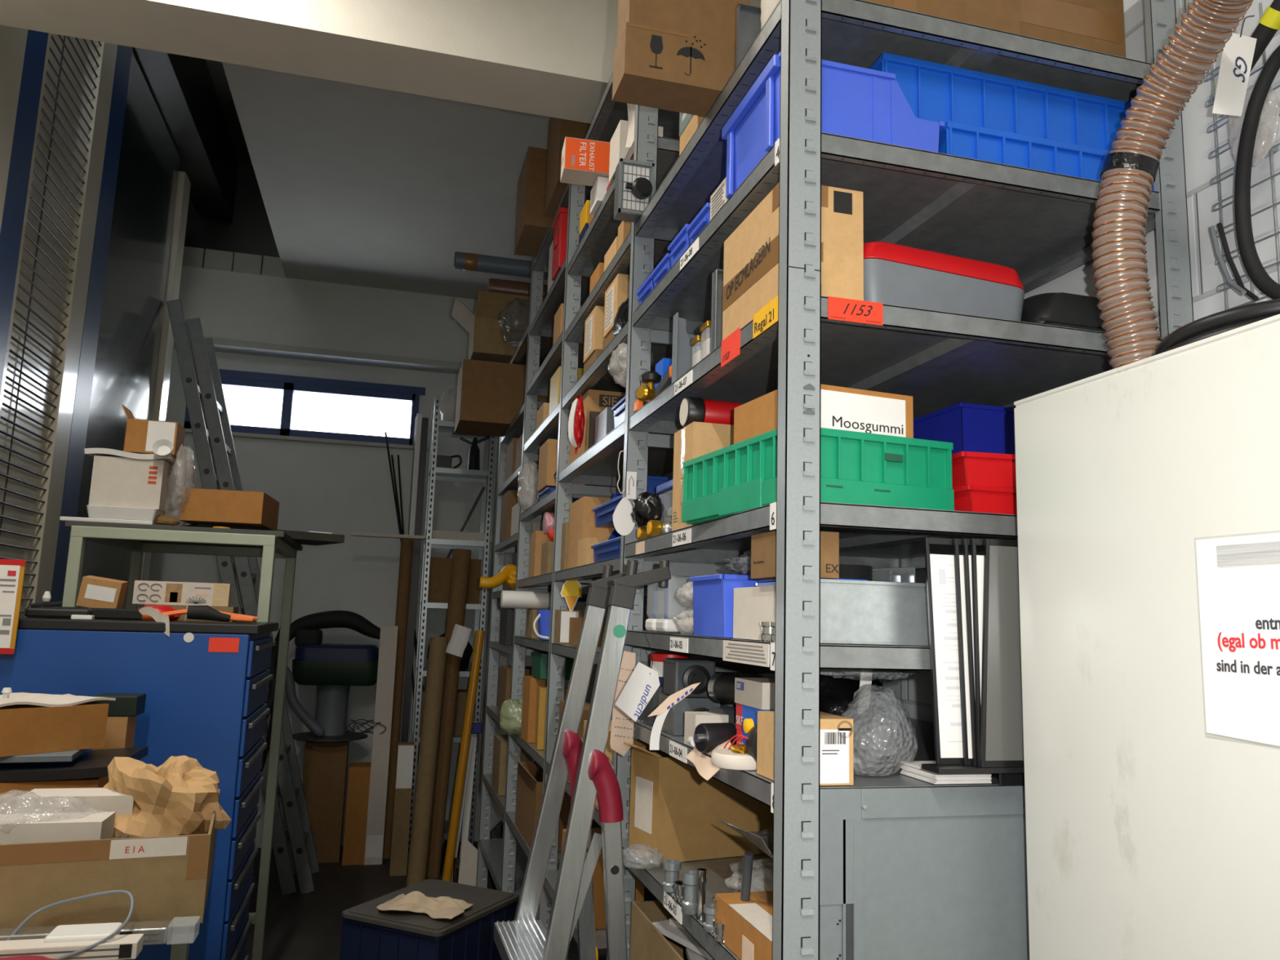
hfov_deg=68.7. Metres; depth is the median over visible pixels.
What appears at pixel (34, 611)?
gun
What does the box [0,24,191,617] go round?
tower
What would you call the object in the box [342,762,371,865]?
carton
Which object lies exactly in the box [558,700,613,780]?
carton
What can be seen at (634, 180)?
meter box
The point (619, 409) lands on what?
storage bin
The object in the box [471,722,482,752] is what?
clamp
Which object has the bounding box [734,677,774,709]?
box
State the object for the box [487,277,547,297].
roll
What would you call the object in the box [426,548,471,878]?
cardboard tube
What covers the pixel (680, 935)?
leaflet
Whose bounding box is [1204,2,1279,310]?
grid
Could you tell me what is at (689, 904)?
fitting
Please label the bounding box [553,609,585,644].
carton
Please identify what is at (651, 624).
canister
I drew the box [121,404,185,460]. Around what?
carton
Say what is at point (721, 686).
motor
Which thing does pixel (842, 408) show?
carton
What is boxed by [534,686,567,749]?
carton
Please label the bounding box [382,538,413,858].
cardboard tube
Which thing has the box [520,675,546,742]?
carton
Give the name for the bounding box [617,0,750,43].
carton
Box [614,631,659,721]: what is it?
tag
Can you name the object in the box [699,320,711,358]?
glass jar
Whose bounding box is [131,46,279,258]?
ceiling beam
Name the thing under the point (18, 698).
pile
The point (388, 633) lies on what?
carton
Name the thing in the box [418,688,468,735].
carton
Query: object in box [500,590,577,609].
roll
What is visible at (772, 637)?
ring fitting
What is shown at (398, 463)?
rod
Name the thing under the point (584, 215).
flat box
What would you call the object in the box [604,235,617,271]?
carton
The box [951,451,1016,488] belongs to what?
storage bin
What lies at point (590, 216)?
carton
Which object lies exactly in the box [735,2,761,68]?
metal plate
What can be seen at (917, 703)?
wall
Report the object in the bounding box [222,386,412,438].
window pane
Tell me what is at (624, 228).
carton
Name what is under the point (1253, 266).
cable
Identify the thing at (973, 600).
stand
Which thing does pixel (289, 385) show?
window
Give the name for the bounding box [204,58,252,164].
trim
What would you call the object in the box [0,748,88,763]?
grey catalogue
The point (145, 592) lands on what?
carton
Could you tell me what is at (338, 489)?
wall
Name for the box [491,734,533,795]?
carton
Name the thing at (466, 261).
pipe
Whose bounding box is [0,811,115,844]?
carton
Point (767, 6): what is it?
cloth bundle
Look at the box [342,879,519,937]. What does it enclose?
lid
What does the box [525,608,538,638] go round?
carton
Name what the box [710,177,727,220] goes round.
label
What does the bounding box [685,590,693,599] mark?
block
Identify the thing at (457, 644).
paper sleeve
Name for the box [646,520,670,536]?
brass fitting
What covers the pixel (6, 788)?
carton
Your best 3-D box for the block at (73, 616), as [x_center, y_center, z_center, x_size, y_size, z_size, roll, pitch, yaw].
[-1.651,0.407,2.777,0.056,0.013,0.024,4,-9,-15]
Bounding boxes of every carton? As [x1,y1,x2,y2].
[0,701,108,756]
[0,776,108,796]
[0,789,220,928]
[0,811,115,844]
[15,787,134,816]
[75,575,128,608]
[88,455,176,515]
[91,715,137,750]
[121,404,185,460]
[132,580,234,606]
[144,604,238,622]
[177,487,279,529]
[302,741,349,862]
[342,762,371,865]
[364,625,398,865]
[389,742,414,875]
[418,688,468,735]
[427,557,481,604]
[451,290,545,363]
[454,359,549,436]
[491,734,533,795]
[497,666,532,715]
[498,607,539,644]
[499,490,538,542]
[505,437,518,480]
[507,749,570,852]
[510,501,542,536]
[513,146,552,257]
[515,433,539,471]
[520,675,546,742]
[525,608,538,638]
[528,530,550,577]
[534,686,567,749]
[536,402,549,429]
[537,439,585,492]
[540,541,553,574]
[543,116,590,217]
[549,366,583,413]
[552,303,582,346]
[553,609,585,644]
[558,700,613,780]
[560,137,609,186]
[560,522,568,570]
[561,827,644,928]
[567,496,614,568]
[568,389,625,464]
[568,617,606,646]
[577,537,608,566]
[582,720,613,806]
[583,305,604,363]
[583,348,602,373]
[588,203,594,225]
[589,262,604,293]
[590,176,608,214]
[594,406,614,444]
[602,328,614,351]
[603,273,629,337]
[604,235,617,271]
[608,120,662,183]
[612,22,736,116]
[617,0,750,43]
[617,221,631,251]
[623,737,773,864]
[630,900,688,959]
[654,357,671,388]
[671,421,733,530]
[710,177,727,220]
[714,890,773,959]
[722,182,863,340]
[733,384,913,444]
[733,585,775,639]
[751,530,839,579]
[756,711,853,785]
[862,0,1021,35]
[1019,0,1125,57]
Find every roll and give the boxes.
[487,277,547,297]
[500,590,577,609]
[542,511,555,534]
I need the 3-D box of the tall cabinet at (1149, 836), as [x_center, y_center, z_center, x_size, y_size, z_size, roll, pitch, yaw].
[0.922,0.751,0.805,0.438,2.007,1.202,4,-9,-15]
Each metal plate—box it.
[710,268,723,352]
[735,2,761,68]
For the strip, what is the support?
on the floor
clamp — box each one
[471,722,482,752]
[633,399,649,413]
[654,364,671,395]
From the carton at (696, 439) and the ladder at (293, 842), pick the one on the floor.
the ladder at (293, 842)
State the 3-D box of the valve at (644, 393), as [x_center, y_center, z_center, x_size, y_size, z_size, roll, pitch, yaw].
[0.027,-0.223,2.266,0.068,0.075,0.050,10,-12,-43]
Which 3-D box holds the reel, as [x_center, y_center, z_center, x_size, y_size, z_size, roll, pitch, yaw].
[-0.205,-0.179,3.034,0.048,0.196,0.078,4,-9,-15]
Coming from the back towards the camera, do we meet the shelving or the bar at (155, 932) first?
the shelving
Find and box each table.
[62,525,297,959]
[169,924,191,959]
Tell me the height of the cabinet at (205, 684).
1.545 m
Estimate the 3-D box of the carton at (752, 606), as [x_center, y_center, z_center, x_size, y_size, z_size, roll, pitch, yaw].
[0.212,0.223,1.566,0.036,0.088,0.220,4,-9,-15]
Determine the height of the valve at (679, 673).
0.078 m
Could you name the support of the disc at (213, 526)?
on the board at (282, 535)
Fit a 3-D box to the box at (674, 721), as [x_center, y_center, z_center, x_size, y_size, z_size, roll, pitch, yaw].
[0.103,0.501,2.008,0.100,0.075,0.120,4,-9,-15]
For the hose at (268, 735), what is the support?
hanging from the work table at (273, 547)
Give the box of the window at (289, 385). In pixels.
[183,368,425,445]
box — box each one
[93,693,146,716]
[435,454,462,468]
[531,651,573,679]
[578,200,590,244]
[613,158,654,222]
[637,686,663,726]
[656,479,672,522]
[657,693,719,735]
[684,711,728,747]
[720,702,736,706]
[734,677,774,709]
[735,702,774,730]
[736,728,747,744]
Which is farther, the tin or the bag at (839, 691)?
the tin
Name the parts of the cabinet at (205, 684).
drawer, drawer, drawer, handle, handle, drawer, drawer, handle, handle, drawer, handle, drawer, handle, drawer, handle, drawer, handle, drawer, handle, handle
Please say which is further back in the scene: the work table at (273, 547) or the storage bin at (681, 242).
the work table at (273, 547)
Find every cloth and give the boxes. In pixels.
[0,955,59,959]
[138,604,181,620]
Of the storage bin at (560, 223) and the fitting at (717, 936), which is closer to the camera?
the fitting at (717, 936)
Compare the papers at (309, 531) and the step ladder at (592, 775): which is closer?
the step ladder at (592, 775)
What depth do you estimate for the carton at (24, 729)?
2.23 m
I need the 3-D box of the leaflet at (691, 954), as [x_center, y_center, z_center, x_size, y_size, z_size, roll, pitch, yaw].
[0.163,0.970,1.855,0.120,0.012,0.220,2,-8,-3]
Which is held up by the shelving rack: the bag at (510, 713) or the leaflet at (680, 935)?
the bag at (510, 713)
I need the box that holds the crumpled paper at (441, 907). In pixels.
[376,890,473,919]
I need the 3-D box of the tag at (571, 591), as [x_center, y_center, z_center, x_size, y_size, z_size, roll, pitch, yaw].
[-0.235,0.393,3.199,0.076,0.110,0.002,4,-9,-15]
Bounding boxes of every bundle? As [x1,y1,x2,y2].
[142,604,257,622]
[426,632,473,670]
[760,0,780,29]
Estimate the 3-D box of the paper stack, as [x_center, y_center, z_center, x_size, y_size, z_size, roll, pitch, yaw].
[0.485,0.465,1.491,0.100,0.019,0.102,4,-9,-15]
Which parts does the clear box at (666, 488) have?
box lid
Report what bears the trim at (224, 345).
attached to the wall at (338, 489)
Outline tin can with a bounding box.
[679,396,742,426]
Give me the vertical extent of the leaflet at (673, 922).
0.012 m
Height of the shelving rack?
3.320 m
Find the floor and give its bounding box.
[244,841,478,959]
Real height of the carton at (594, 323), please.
0.145 m
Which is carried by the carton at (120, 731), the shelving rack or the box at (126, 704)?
the box at (126, 704)
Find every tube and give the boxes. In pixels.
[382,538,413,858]
[405,636,448,887]
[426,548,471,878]
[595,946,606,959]
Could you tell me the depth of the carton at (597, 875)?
2.62 m
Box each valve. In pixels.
[636,370,661,401]
[663,657,715,697]
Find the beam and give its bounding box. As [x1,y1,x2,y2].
[0,0,760,124]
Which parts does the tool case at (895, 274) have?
case lid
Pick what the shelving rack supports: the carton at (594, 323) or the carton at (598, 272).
the carton at (598, 272)
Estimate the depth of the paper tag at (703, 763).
1.68 m
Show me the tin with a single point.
(659, 658)
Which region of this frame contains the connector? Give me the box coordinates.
[1249,0,1279,72]
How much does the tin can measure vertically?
0.066 m
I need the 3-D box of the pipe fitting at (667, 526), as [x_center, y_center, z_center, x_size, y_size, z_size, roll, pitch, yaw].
[0.078,0.095,2.132,0.043,0.065,0.058,6,-9,-28]
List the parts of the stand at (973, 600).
panel frame, panel frame, panel frame, panel frame, panel frame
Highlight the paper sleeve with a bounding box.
[445,623,471,657]
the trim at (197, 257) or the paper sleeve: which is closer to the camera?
the paper sleeve
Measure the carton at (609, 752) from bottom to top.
0.200 m
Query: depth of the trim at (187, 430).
6.69 m
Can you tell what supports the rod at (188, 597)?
on the countertop
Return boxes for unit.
[288,610,386,742]
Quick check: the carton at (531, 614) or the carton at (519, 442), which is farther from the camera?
the carton at (519, 442)
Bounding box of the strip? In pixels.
[400,413,422,742]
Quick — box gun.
[24,591,92,618]
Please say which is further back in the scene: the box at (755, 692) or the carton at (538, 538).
the carton at (538, 538)
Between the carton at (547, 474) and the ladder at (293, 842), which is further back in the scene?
the ladder at (293, 842)
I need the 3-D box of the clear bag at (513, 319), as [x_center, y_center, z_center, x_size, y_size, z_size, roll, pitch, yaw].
[-0.634,-0.818,4.856,0.214,0.236,0.290,4,-9,-15]
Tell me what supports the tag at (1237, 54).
hanging from the grid
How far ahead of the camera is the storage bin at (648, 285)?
2.37 m
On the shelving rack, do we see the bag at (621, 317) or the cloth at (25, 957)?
the bag at (621, 317)
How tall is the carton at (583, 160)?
0.105 m
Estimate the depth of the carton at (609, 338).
2.81 m
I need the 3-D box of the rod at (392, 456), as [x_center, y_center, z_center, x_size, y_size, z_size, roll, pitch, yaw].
[-1.586,1.172,6.616,0.526,2.719,0.014,2,-8,-4]
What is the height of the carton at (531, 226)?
0.360 m
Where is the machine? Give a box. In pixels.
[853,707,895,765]
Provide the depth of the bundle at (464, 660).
6.26 m
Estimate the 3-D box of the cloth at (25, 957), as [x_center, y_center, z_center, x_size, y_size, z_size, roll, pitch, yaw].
[-0.959,0.729,1.385,0.259,0.035,0.102,4,-9,-15]
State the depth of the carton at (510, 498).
4.92 m
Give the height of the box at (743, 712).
0.044 m
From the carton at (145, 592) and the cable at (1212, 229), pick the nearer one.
the cable at (1212, 229)
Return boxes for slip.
[853,669,872,764]
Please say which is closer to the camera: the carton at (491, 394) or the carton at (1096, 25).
the carton at (1096, 25)
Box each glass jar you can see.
[690,334,711,366]
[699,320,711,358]
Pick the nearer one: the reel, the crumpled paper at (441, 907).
the reel
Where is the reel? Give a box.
[568,394,585,454]
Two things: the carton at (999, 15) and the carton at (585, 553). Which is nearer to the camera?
the carton at (999, 15)
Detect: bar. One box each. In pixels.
[0,920,172,945]
[0,933,143,959]
[44,606,142,619]
[351,529,492,542]
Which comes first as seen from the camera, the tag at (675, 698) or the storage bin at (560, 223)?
the tag at (675, 698)
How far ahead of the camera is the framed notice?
2.67 m
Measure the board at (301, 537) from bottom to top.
0.034 m
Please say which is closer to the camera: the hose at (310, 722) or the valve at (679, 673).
the valve at (679, 673)
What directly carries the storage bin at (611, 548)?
on the shelving rack
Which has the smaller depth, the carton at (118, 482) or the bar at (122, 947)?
the bar at (122, 947)
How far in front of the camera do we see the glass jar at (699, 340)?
1.96 m
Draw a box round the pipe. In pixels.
[453,251,548,279]
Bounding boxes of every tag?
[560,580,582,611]
[609,650,645,755]
[613,491,635,535]
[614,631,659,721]
[626,471,636,499]
[648,682,700,716]
[684,736,731,780]
[1212,15,1257,116]
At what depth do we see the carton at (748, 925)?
1.50 m
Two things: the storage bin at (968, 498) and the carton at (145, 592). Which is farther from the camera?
the carton at (145, 592)
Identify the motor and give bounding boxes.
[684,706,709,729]
[693,722,736,752]
[707,672,754,705]
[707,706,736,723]
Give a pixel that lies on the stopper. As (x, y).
(6, 691)
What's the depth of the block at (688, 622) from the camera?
1.92 m
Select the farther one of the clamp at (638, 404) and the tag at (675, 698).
the clamp at (638, 404)
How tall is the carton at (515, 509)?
0.150 m
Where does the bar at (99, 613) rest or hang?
on the countertop
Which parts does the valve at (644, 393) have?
stem, handle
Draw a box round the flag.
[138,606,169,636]
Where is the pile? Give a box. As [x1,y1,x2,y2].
[0,692,115,706]
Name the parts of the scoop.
stem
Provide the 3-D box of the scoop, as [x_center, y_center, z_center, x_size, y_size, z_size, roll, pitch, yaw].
[0.223,0.636,1.546,0.130,0.134,0.190,4,-9,-15]
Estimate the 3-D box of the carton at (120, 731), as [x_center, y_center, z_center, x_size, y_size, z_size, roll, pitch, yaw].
[-1.453,0.777,2.576,0.080,0.255,0.100,4,-9,-15]
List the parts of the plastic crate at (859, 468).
panel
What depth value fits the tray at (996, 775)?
1.51 m
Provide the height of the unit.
0.839 m
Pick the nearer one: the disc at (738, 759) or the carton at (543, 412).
the disc at (738, 759)
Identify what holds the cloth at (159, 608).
on the countertop
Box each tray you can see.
[0,746,147,782]
[86,505,167,521]
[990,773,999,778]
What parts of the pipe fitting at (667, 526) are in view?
handle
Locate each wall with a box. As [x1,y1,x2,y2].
[148,266,568,848]
[575,0,1279,722]
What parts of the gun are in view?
lever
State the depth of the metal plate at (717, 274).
1.83 m
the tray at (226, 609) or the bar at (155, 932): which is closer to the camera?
the bar at (155, 932)
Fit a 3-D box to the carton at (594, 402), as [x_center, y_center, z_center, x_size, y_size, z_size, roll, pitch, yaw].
[-0.086,-0.158,3.250,0.260,0.228,0.302,4,-9,-15]
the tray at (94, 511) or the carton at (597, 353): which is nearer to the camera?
the carton at (597, 353)
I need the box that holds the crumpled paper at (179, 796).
[102,755,231,837]
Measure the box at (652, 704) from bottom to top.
0.085 m
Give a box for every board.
[64,520,302,551]
[182,523,344,545]
[400,417,428,742]
[546,240,553,293]
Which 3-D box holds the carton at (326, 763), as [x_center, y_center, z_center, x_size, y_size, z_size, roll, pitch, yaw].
[-2.076,2.086,6.151,0.260,0.744,0.300,4,-9,-15]
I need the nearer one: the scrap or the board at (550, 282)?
the scrap
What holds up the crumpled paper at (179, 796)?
in the carton at (167, 877)
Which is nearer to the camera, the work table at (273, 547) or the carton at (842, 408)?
the carton at (842, 408)
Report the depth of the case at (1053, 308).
1.69 m
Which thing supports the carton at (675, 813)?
on the shelving rack
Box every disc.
[212,526,230,528]
[711,743,756,769]
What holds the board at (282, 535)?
on the work table at (273, 547)
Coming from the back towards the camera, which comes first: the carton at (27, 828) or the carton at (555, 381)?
the carton at (555, 381)
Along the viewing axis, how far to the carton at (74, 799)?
1.81 m
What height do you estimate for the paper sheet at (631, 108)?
0.175 m
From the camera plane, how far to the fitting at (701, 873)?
1.68 m
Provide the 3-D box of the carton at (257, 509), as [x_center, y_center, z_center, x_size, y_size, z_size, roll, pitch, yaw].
[-1.664,0.125,3.817,0.302,0.125,0.360,3,-9,-11]
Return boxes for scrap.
[155,514,181,525]
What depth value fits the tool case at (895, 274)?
1.61 m
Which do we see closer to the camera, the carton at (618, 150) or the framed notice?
the framed notice
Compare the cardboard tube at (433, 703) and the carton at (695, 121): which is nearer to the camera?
the carton at (695, 121)
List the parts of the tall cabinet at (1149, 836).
cable coil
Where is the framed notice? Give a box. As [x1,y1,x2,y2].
[0,559,26,653]
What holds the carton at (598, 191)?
on the shelving rack
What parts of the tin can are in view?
lid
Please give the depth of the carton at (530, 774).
3.60 m
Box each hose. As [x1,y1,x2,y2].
[259,707,273,773]
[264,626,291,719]
[285,666,324,737]
[1090,0,1253,370]
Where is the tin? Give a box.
[649,652,690,686]
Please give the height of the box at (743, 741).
0.044 m
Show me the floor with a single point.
(304, 926)
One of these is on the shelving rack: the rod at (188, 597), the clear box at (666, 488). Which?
the clear box at (666, 488)
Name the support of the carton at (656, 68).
on the shelving rack
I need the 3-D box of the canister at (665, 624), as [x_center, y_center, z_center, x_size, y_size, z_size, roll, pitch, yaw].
[0.096,0.276,2.079,0.108,0.123,0.076,4,-9,-15]
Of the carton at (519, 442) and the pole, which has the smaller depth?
the carton at (519, 442)
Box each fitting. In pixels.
[636,526,651,539]
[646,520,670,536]
[661,506,672,533]
[662,858,681,893]
[671,880,684,902]
[681,870,697,915]
[696,868,706,920]
[702,902,715,933]
[712,918,724,942]
[760,621,771,641]
[769,621,775,642]
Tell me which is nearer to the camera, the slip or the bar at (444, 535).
the slip
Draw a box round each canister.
[645,582,658,631]
[656,585,693,632]
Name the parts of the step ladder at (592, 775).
rail, rail, leg, leg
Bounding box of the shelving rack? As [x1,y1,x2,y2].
[475,0,1193,959]
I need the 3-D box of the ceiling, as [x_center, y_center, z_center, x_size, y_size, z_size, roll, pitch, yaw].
[-0.747,-2.062,2.593,3.550,0.150,9.800,4,-9,-15]
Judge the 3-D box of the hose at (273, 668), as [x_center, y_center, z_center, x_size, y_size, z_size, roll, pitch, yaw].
[-1.664,1.048,4.203,0.145,0.802,0.067,1,-8,7]
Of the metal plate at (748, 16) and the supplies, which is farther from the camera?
the metal plate at (748, 16)
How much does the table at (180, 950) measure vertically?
1.035 m
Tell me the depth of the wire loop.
2.40 m
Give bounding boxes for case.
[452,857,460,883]
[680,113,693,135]
[863,241,1024,321]
[1021,292,1106,332]
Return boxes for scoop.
[719,819,773,901]
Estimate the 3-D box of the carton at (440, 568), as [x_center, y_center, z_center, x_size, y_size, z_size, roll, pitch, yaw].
[-1.266,0.689,6.378,0.340,0.300,0.220,4,-9,-15]
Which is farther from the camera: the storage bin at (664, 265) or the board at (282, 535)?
the board at (282, 535)
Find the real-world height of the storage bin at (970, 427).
0.278 m
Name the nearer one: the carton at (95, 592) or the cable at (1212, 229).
the cable at (1212, 229)
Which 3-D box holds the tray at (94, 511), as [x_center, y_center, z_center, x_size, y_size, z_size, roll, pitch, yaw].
[-1.923,0.133,3.515,0.234,0.045,0.189,4,-9,-15]
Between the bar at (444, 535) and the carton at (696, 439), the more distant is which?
the bar at (444, 535)
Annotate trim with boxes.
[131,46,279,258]
[173,337,462,374]
[178,265,477,362]
[182,246,285,277]
[185,428,428,450]
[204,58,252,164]
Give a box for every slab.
[59,515,155,524]
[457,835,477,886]
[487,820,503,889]
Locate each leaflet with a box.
[652,920,713,959]
[669,917,684,929]
[685,946,709,959]
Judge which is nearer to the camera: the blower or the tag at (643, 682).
the blower
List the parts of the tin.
lid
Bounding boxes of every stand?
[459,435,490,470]
[921,537,1024,786]
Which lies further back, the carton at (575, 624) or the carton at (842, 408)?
the carton at (575, 624)
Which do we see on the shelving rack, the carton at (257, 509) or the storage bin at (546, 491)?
the storage bin at (546, 491)
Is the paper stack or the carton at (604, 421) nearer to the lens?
the paper stack
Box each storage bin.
[537,487,555,500]
[551,207,568,280]
[591,518,663,562]
[592,475,673,528]
[611,395,625,428]
[635,274,654,305]
[650,253,671,286]
[667,223,690,266]
[686,202,710,244]
[689,573,768,637]
[721,51,944,199]
[913,402,1015,454]
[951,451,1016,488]
[952,484,1017,515]
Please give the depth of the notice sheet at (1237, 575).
1.04 m
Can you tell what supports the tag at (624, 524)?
hanging from the shelving rack
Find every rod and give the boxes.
[184,597,189,621]
[384,432,446,848]
[391,454,416,658]
[397,454,418,766]
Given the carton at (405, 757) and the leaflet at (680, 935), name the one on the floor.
the carton at (405, 757)
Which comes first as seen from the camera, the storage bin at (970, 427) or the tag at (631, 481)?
the storage bin at (970, 427)
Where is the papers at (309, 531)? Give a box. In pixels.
[306,530,332,533]
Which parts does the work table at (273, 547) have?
leg, rail, leg, cross rail, cross rail, rail, leg, leg, rail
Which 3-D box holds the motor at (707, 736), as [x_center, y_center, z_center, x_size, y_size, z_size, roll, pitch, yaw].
[0.143,0.470,1.709,0.095,0.052,0.052,6,-9,-26]
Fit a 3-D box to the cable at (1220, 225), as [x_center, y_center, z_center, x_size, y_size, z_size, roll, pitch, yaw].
[0.981,-0.358,1.531,0.018,0.166,0.090,1,-8,2]
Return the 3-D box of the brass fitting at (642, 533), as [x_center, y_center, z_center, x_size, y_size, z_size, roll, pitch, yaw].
[0.018,0.129,2.251,0.047,0.030,0.034,4,-9,-15]
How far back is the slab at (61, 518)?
3.41 m
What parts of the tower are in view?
cream panel, blue post, cream panel, cream post, blue post, dark panel, post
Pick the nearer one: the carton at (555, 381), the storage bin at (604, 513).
the storage bin at (604, 513)
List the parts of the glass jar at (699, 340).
lid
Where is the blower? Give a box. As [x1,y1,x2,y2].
[724,718,757,762]
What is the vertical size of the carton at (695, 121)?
0.055 m
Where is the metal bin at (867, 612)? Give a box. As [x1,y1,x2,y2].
[755,564,929,645]
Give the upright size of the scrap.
0.046 m
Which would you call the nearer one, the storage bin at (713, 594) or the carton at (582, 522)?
the storage bin at (713, 594)
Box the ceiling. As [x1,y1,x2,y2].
[222,62,550,299]
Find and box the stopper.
[1,687,12,697]
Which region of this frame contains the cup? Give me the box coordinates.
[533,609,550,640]
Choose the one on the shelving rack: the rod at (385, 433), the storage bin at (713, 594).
the storage bin at (713, 594)
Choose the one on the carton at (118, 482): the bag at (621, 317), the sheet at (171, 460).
the sheet at (171, 460)
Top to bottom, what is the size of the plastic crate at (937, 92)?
0.123 m
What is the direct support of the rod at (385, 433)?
on the floor
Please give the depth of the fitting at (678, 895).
1.78 m
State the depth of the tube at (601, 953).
2.31 m
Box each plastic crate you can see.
[339,900,518,959]
[681,427,954,524]
[869,52,1130,151]
[939,120,1154,191]
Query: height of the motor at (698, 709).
0.060 m
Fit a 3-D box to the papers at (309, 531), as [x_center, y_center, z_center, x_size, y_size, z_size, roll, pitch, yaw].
[-1.423,0.237,4.139,0.100,0.012,0.080,8,-11,-37]
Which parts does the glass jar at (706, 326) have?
lid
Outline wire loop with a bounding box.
[617,450,625,493]
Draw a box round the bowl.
[151,439,173,457]
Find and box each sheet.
[84,448,181,468]
[625,102,635,147]
[1194,529,1279,747]
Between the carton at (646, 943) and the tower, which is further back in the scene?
the tower
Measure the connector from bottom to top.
0.132 m
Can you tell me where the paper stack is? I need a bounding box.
[900,760,991,784]
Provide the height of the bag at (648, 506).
0.097 m
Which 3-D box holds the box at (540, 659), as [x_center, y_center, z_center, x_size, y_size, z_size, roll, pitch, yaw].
[-0.344,0.737,3.725,0.140,0.100,0.220,4,-9,-15]
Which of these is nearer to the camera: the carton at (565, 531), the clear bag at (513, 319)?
the carton at (565, 531)
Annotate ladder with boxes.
[166,299,319,893]
[493,559,671,959]
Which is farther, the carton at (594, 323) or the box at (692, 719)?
the carton at (594, 323)
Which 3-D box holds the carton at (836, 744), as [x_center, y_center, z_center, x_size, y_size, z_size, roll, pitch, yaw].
[0.253,0.412,1.447,0.109,0.096,0.116,4,-9,-15]
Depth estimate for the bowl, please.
3.48 m
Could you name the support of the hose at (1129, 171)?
on the tall cabinet at (1149, 836)
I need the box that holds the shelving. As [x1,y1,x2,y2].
[406,395,495,867]
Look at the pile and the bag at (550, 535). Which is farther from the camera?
the bag at (550, 535)
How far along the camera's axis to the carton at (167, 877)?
1.64 m
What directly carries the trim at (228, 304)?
attached to the wall at (338, 489)
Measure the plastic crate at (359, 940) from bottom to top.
0.261 m
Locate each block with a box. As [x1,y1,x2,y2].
[71,614,94,619]
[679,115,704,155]
[684,613,693,627]
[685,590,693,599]
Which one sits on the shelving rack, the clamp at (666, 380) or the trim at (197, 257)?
the clamp at (666, 380)
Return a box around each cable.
[1209,225,1246,294]
[1217,222,1258,301]
[1234,44,1279,299]
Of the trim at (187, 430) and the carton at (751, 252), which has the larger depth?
the trim at (187, 430)
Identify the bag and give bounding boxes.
[497,297,529,346]
[499,697,522,734]
[547,529,554,541]
[613,297,628,336]
[631,491,665,527]
[820,668,894,756]
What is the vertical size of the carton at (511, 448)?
0.200 m
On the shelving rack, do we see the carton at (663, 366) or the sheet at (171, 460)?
the carton at (663, 366)
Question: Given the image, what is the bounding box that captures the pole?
[442,630,484,881]
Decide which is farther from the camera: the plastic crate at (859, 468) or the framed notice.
the framed notice
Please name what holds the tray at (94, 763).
on the carton at (6, 788)
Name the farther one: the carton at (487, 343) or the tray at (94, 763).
the carton at (487, 343)
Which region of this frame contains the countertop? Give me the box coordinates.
[17,617,278,634]
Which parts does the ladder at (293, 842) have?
rail, rail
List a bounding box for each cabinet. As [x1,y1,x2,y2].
[0,617,278,959]
[1013,298,1279,959]
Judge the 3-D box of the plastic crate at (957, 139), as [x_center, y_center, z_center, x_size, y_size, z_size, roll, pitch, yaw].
[0.717,-0.555,1.789,0.440,0.083,0.230,4,-9,-15]
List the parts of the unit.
plate, hose handle, wire coil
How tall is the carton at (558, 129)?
0.420 m
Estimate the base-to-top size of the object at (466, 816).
0.951 m
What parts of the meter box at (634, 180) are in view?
lever, knob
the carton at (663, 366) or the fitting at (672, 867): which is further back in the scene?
the carton at (663, 366)
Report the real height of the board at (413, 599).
2.980 m
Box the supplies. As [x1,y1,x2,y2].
[6,889,133,959]
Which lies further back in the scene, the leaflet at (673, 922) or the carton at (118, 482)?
the carton at (118, 482)
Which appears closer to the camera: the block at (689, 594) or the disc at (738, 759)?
the disc at (738, 759)

